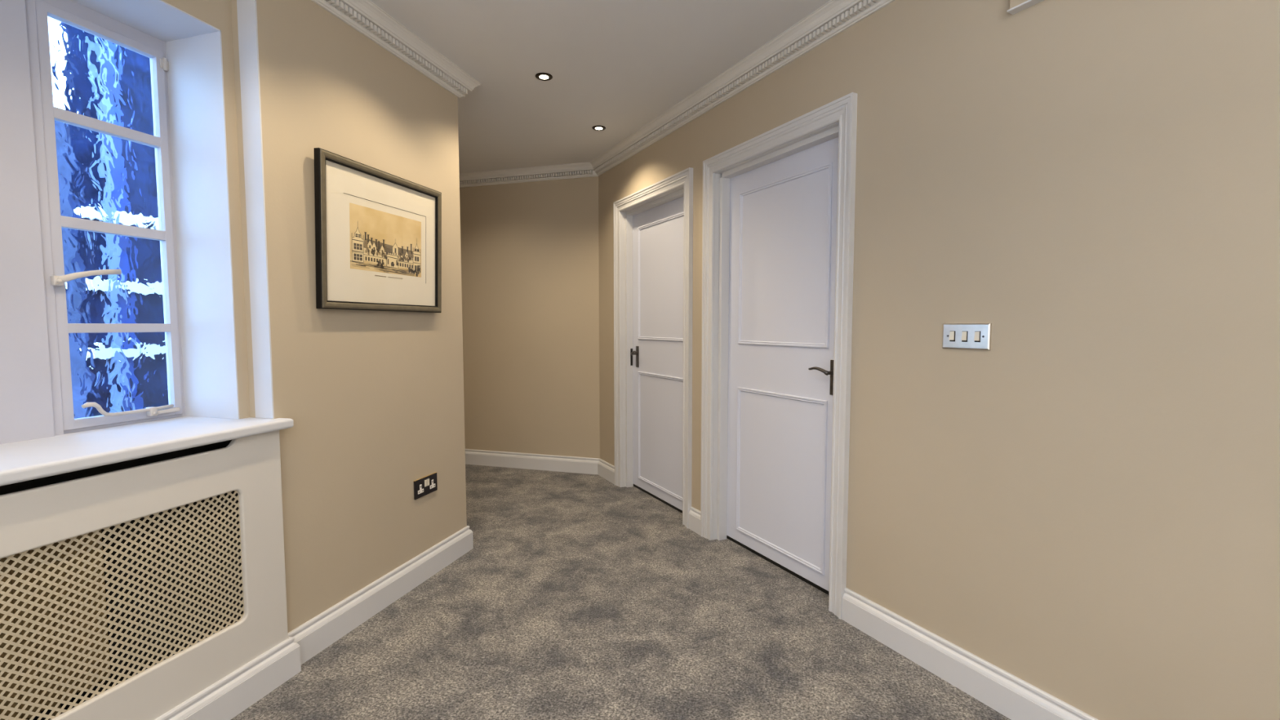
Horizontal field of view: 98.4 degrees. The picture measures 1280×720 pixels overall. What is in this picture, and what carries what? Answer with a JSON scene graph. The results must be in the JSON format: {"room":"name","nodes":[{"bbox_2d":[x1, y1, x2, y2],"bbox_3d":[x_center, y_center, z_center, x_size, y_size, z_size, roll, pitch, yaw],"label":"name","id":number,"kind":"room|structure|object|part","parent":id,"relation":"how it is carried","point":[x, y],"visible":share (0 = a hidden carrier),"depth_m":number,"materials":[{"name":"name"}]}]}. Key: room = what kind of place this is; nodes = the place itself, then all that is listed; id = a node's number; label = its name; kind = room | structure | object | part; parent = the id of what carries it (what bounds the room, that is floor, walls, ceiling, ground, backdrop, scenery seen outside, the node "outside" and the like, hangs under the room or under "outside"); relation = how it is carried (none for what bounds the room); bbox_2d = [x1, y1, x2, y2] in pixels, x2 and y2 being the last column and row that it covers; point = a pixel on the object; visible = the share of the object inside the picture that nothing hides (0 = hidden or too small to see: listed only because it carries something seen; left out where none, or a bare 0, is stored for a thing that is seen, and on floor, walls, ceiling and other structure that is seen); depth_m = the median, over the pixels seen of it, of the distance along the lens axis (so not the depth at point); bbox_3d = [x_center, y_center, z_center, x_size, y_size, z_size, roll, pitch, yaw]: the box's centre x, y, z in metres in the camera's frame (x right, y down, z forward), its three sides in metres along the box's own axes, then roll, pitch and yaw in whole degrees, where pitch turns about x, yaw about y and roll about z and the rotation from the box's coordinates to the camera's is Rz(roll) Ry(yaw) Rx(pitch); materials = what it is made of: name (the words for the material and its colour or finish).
{"room":"hallway","nodes":[
{"label":"hallway","id":0,"kind":"room"},
{"bbox_2d":[231,0,466,632],"bbox_3d":[-1.871,-0.187,2.596,1.644,2.451,1.092,1,4,16],"label":"wall","id":1,"kind":"structure","parent":0,"point":[374,399],"depth_m":2.17,"materials":[{"name":"beige paint"}]},
{"bbox_2d":[162,0,249,418],"bbox_3d":[-1.875,-0.049,0.404,0.414,2.451,3.124,1,4,16],"label":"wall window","id":2,"kind":"structure","parent":1,"relation":"in","point":[216,13],"depth_m":1.82,"materials":[{"name":"beige paint"}]},
{"bbox_2d":[0,0,293,486],"bbox_3d":[-1.567,-0.384,1.335,0.470,1.294,1.180,1,4,16],"label":"window","id":3,"kind":"structure","parent":2,"relation":"in","point":[117,337],"depth_m":1.69,"materials":[{"name":"white paint"}]},
{"bbox_3d":[-1.625,-0.245,1.630,0.027,0.060,0.159,2,4,24],"label":"handle","id":4,"kind":"part","parent":3,"relation":"part of","materials":[{"name":"white metal"}]},
{"bbox_3d":[-1.732,-0.399,1.388,0.054,1.271,1.041,1,4,16],"label":"frame","id":5,"kind":"part","parent":3,"relation":"part of","materials":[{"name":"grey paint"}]},
{"bbox_3d":[-1.641,-0.409,1.721,0.005,1.159,0.276,1,4,16],"label":"pane","id":6,"kind":"part","parent":3,"relation":"part of","materials":[{"name":"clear glass"}]},
{"bbox_3d":[-1.532,0.246,1.365,0.400,0.033,1.180,1,4,16],"label":"sill","id":7,"kind":"part","parent":3,"relation":"part of","materials":[{"name":"white paint"}]},
{"bbox_2d":[236,0,274,418],"bbox_3d":[-1.272,-0.536,1.827,0.077,1.468,0.005,1,4,16],"label":"trim","id":8,"kind":"structure","parent":1,"relation":"attached to","point":[246,10],"depth_m":1.83,"materials":[{"name":"white paint"}]},
{"bbox_2d":[314,147,441,312],"bbox_3d":[-1.060,-0.492,2.321,0.028,0.571,0.696,3,4,16],"label":"framed print","id":9,"kind":"object","parent":1,"relation":"attached to","point":[378,233],"visible":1,"depth_m":2.25,"materials":[{"name":"black paint"}]},
{"bbox_2d":[288,525,473,664],"bbox_3d":[-1.783,0.973,2.656,1.516,0.128,1.113,1,4,16],"label":"baseboard","id":10,"kind":"structure","parent":1,"relation":"attached to","point":[322,631],"depth_m":2.30,"materials":[{"name":"white wood"}]},
{"bbox_2d":[311,0,480,97],"bbox_3d":[-2.170,-1.275,1.091,1.579,0.090,4.181,1,4,16],"label":"crown molding","id":11,"kind":"structure","parent":1,"relation":"attached to","point":[364,16],"depth_m":2.35,"materials":[{"name":"white paint"}]},
{"bbox_2d":[413,471,437,499],"bbox_3d":[-1.013,0.596,2.621,0.014,0.088,0.160,1,4,16],"label":"wall socket","id":12,"kind":"object","parent":1,"relation":"attached to","point":[428,484],"visible":1,"depth_m":2.61,"materials":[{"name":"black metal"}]},
{"bbox_2d":[459,176,599,458],"bbox_3d":[-1.098,-0.319,4.681,1.950,2.451,0.130,1,4,16],"label":"wall","id":13,"kind":"structure","parent":0,"point":[530,264],"depth_m":4.55,"materials":[{"name":"beige paint"}]},
{"bbox_2d":[465,448,614,484],"bbox_3d":[-1.001,0.848,4.631,1.894,0.128,0.223,1,4,23],"label":"baseboard","id":14,"kind":"structure","parent":13,"relation":"attached to","point":[606,470],"depth_m":4.58,"materials":[{"name":"white wood"}]},
{"bbox_2d":[369,0,830,173],"bbox_3d":[-0.392,-1.403,1.425,5.100,0.120,6.078,1,4,16],"label":"ceiling","id":15,"kind":"structure","parent":0,"point":[617,65],"depth_m":2.59,"materials":[{"name":"paint"}]},
{"bbox_2d":[535,72,552,80],"bbox_3d":[-0.483,-1.425,2.782,0.086,0.005,0.086,1,4,16],"label":"recessed light","id":16,"kind":"object","parent":15,"relation":"in","point":[540,76],"visible":1,"depth_m":2.77,"materials":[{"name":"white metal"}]},
{"bbox_2d":[591,124,605,130],"bbox_3d":[-0.261,-1.471,3.507,0.086,0.005,0.086,1,4,16],"label":"recessed light","id":17,"kind":"object","parent":15,"relation":"in","point":[597,127],"visible":1,"depth_m":3.50,"materials":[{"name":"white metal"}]},
{"bbox_2d":[231,464,1010,719],"bbox_3d":[-0.389,1.163,1.586,5.100,0.120,6.078,1,4,16],"label":"floor","id":18,"kind":"structure","parent":0,"point":[575,596],"depth_m":2.13,"materials":[{"name":"grey carpet"}]},
{"bbox_2d":[0,529,111,719],"bbox_3d":[-1.501,0.735,1.167,0.028,0.790,0.620,1,4,16],"label":"radiator","id":19,"kind":"object","parent":18,"relation":"on","point":[37,554],"visible":0.29,"depth_m":1.35,"materials":[{"name":"metal"}]},
{"bbox_2d":[0,430,301,719],"bbox_3d":[-1.410,0.690,1.370,0.146,0.854,1.142,1,4,16],"label":"radiator cover","id":20,"kind":"object","parent":18,"relation":"on","point":[193,542],"visible":0.98,"depth_m":1.54,"materials":[{"name":"white paint"}]},
{"bbox_2d":[0,490,244,719],"bbox_3d":[-1.378,0.638,1.345,0.002,0.448,0.869,1,4,16],"label":"lattice grille","id":21,"kind":"object","parent":20,"relation":"attached to","point":[93,704],"depth_m":1.43,"materials":[{"name":"beige paint"}]},
{"bbox_3d":[-1.365,1.053,1.379,0.052,0.128,1.142,1,4,16],"label":"plinth moulding","id":22,"kind":"part","parent":20,"relation":"part of","materials":[{"name":"white wood"}]},
{"bbox_2d":[598,0,1279,719],"bbox_3d":[0.793,-0.181,2.465,0.171,2.451,4.450,-2,4,-28],"label":"wall","id":23,"kind":"structure","parent":0,"point":[1084,504],"depth_m":1.55,"materials":[{"name":"beige paint"}]},
{"bbox_2d":[613,167,693,528],"bbox_3d":[0.117,-0.079,3.687,0.167,2.094,1.013,-2,4,-28],"label":"door","id":24,"kind":"structure","parent":23,"relation":"in","point":[653,234],"depth_m":3.74,"materials":[{"name":"white wood"}]},
{"bbox_3d":[-0.062,-0.022,4.052,0.018,0.125,0.002,-2,4,-28],"label":"strike plate","id":25,"kind":"part","parent":24,"relation":"part of","materials":[{"name":"metal"}]},
{"bbox_3d":[-0.025,-0.049,3.937,0.054,0.034,0.112,-2,4,-28],"label":"handle","id":26,"kind":"part","parent":24,"relation":"part of","materials":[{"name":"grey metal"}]},
{"bbox_3d":[-0.020,-0.024,3.992,0.008,0.153,0.038,-2,4,-28],"label":"handle plate","id":27,"kind":"part","parent":24,"relation":"part of","materials":[{"name":"grey metal"}]},
{"bbox_3d":[0.135,0.489,3.732,0.009,0.783,0.627,-2,4,-28],"label":"panel moulding","id":28,"kind":"part","parent":24,"relation":"part of","materials":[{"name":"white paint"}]},
{"bbox_3d":[0.134,-0.527,3.668,0.009,0.794,0.627,-2,4,-28],"label":"panel moulding","id":29,"kind":"part","parent":24,"relation":"part of","materials":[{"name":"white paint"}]},
{"bbox_2d":[459,0,894,187],"bbox_3d":[0.221,-1.391,2.894,0.986,0.090,5.627,-3,5,-40],"label":"crown molding","id":30,"kind":"structure","parent":23,"relation":"attached to","point":[833,17],"depth_m":2.83,"materials":[{"name":"white paint"}]},
{"bbox_2d":[688,506,700,535],"bbox_3d":[0.327,0.936,3.211,0.022,0.128,0.132,-2,4,-28],"label":"baseboard","id":31,"kind":"structure","parent":23,"relation":"attached to","point":[694,515],"depth_m":3.21,"materials":[{"name":"white wood"}]},
{"bbox_2d":[700,92,857,619],"bbox_3d":[0.655,-0.016,2.676,0.167,2.094,1.013,-2,4,-28],"label":"door","id":32,"kind":"structure","parent":23,"relation":"in","point":[778,266],"depth_m":2.65,"materials":[{"name":"white wood"}]},
{"bbox_3d":[0.672,0.552,2.720,0.009,0.783,0.627,-2,4,-28],"label":"panel moulding","id":33,"kind":"part","parent":32,"relation":"part of","materials":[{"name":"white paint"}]},
{"bbox_3d":[0.671,-0.464,2.656,0.009,0.794,0.627,-2,4,-28],"label":"panel moulding","id":34,"kind":"part","parent":32,"relation":"part of","materials":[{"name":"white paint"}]},
{"bbox_3d":[0.788,0.047,2.408,0.054,0.034,0.112,-2,4,-28],"label":"handle","id":35,"kind":"part","parent":32,"relation":"part of","materials":[{"name":"grey metal"}]},
{"bbox_3d":[0.835,0.076,2.383,0.008,0.153,0.038,-2,4,-28],"label":"handle plate","id":36,"kind":"part","parent":32,"relation":"part of","materials":[{"name":"grey metal"}]},
{"bbox_2d":[942,323,991,350],"bbox_3d":[1.051,-0.077,1.786,0.015,0.083,0.154,-2,4,-28],"label":"light switch","id":37,"kind":"object","parent":23,"relation":"attached to","point":[955,335],"visible":1,"depth_m":1.78,"materials":[{"name":"silver metal"}]},
{"bbox_2d":[841,587,1097,719],"bbox_3d":[1.269,1.046,1.439,0.022,0.128,1.859,-2,4,-28],"label":"baseboard","id":38,"kind":"structure","parent":23,"relation":"attached to","point":[1008,695],"depth_m":1.83,"materials":[{"name":"white wood"}]},
{"bbox_2d":[1007,0,1043,14],"bbox_3d":[1.159,-1.101,1.497,0.032,0.173,0.292,-2,4,-28],"label":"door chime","id":39,"kind":"object","parent":23,"relation":"attached to","point":[1015,6],"visible":1,"depth_m":1.60,"materials":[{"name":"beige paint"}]}
]}

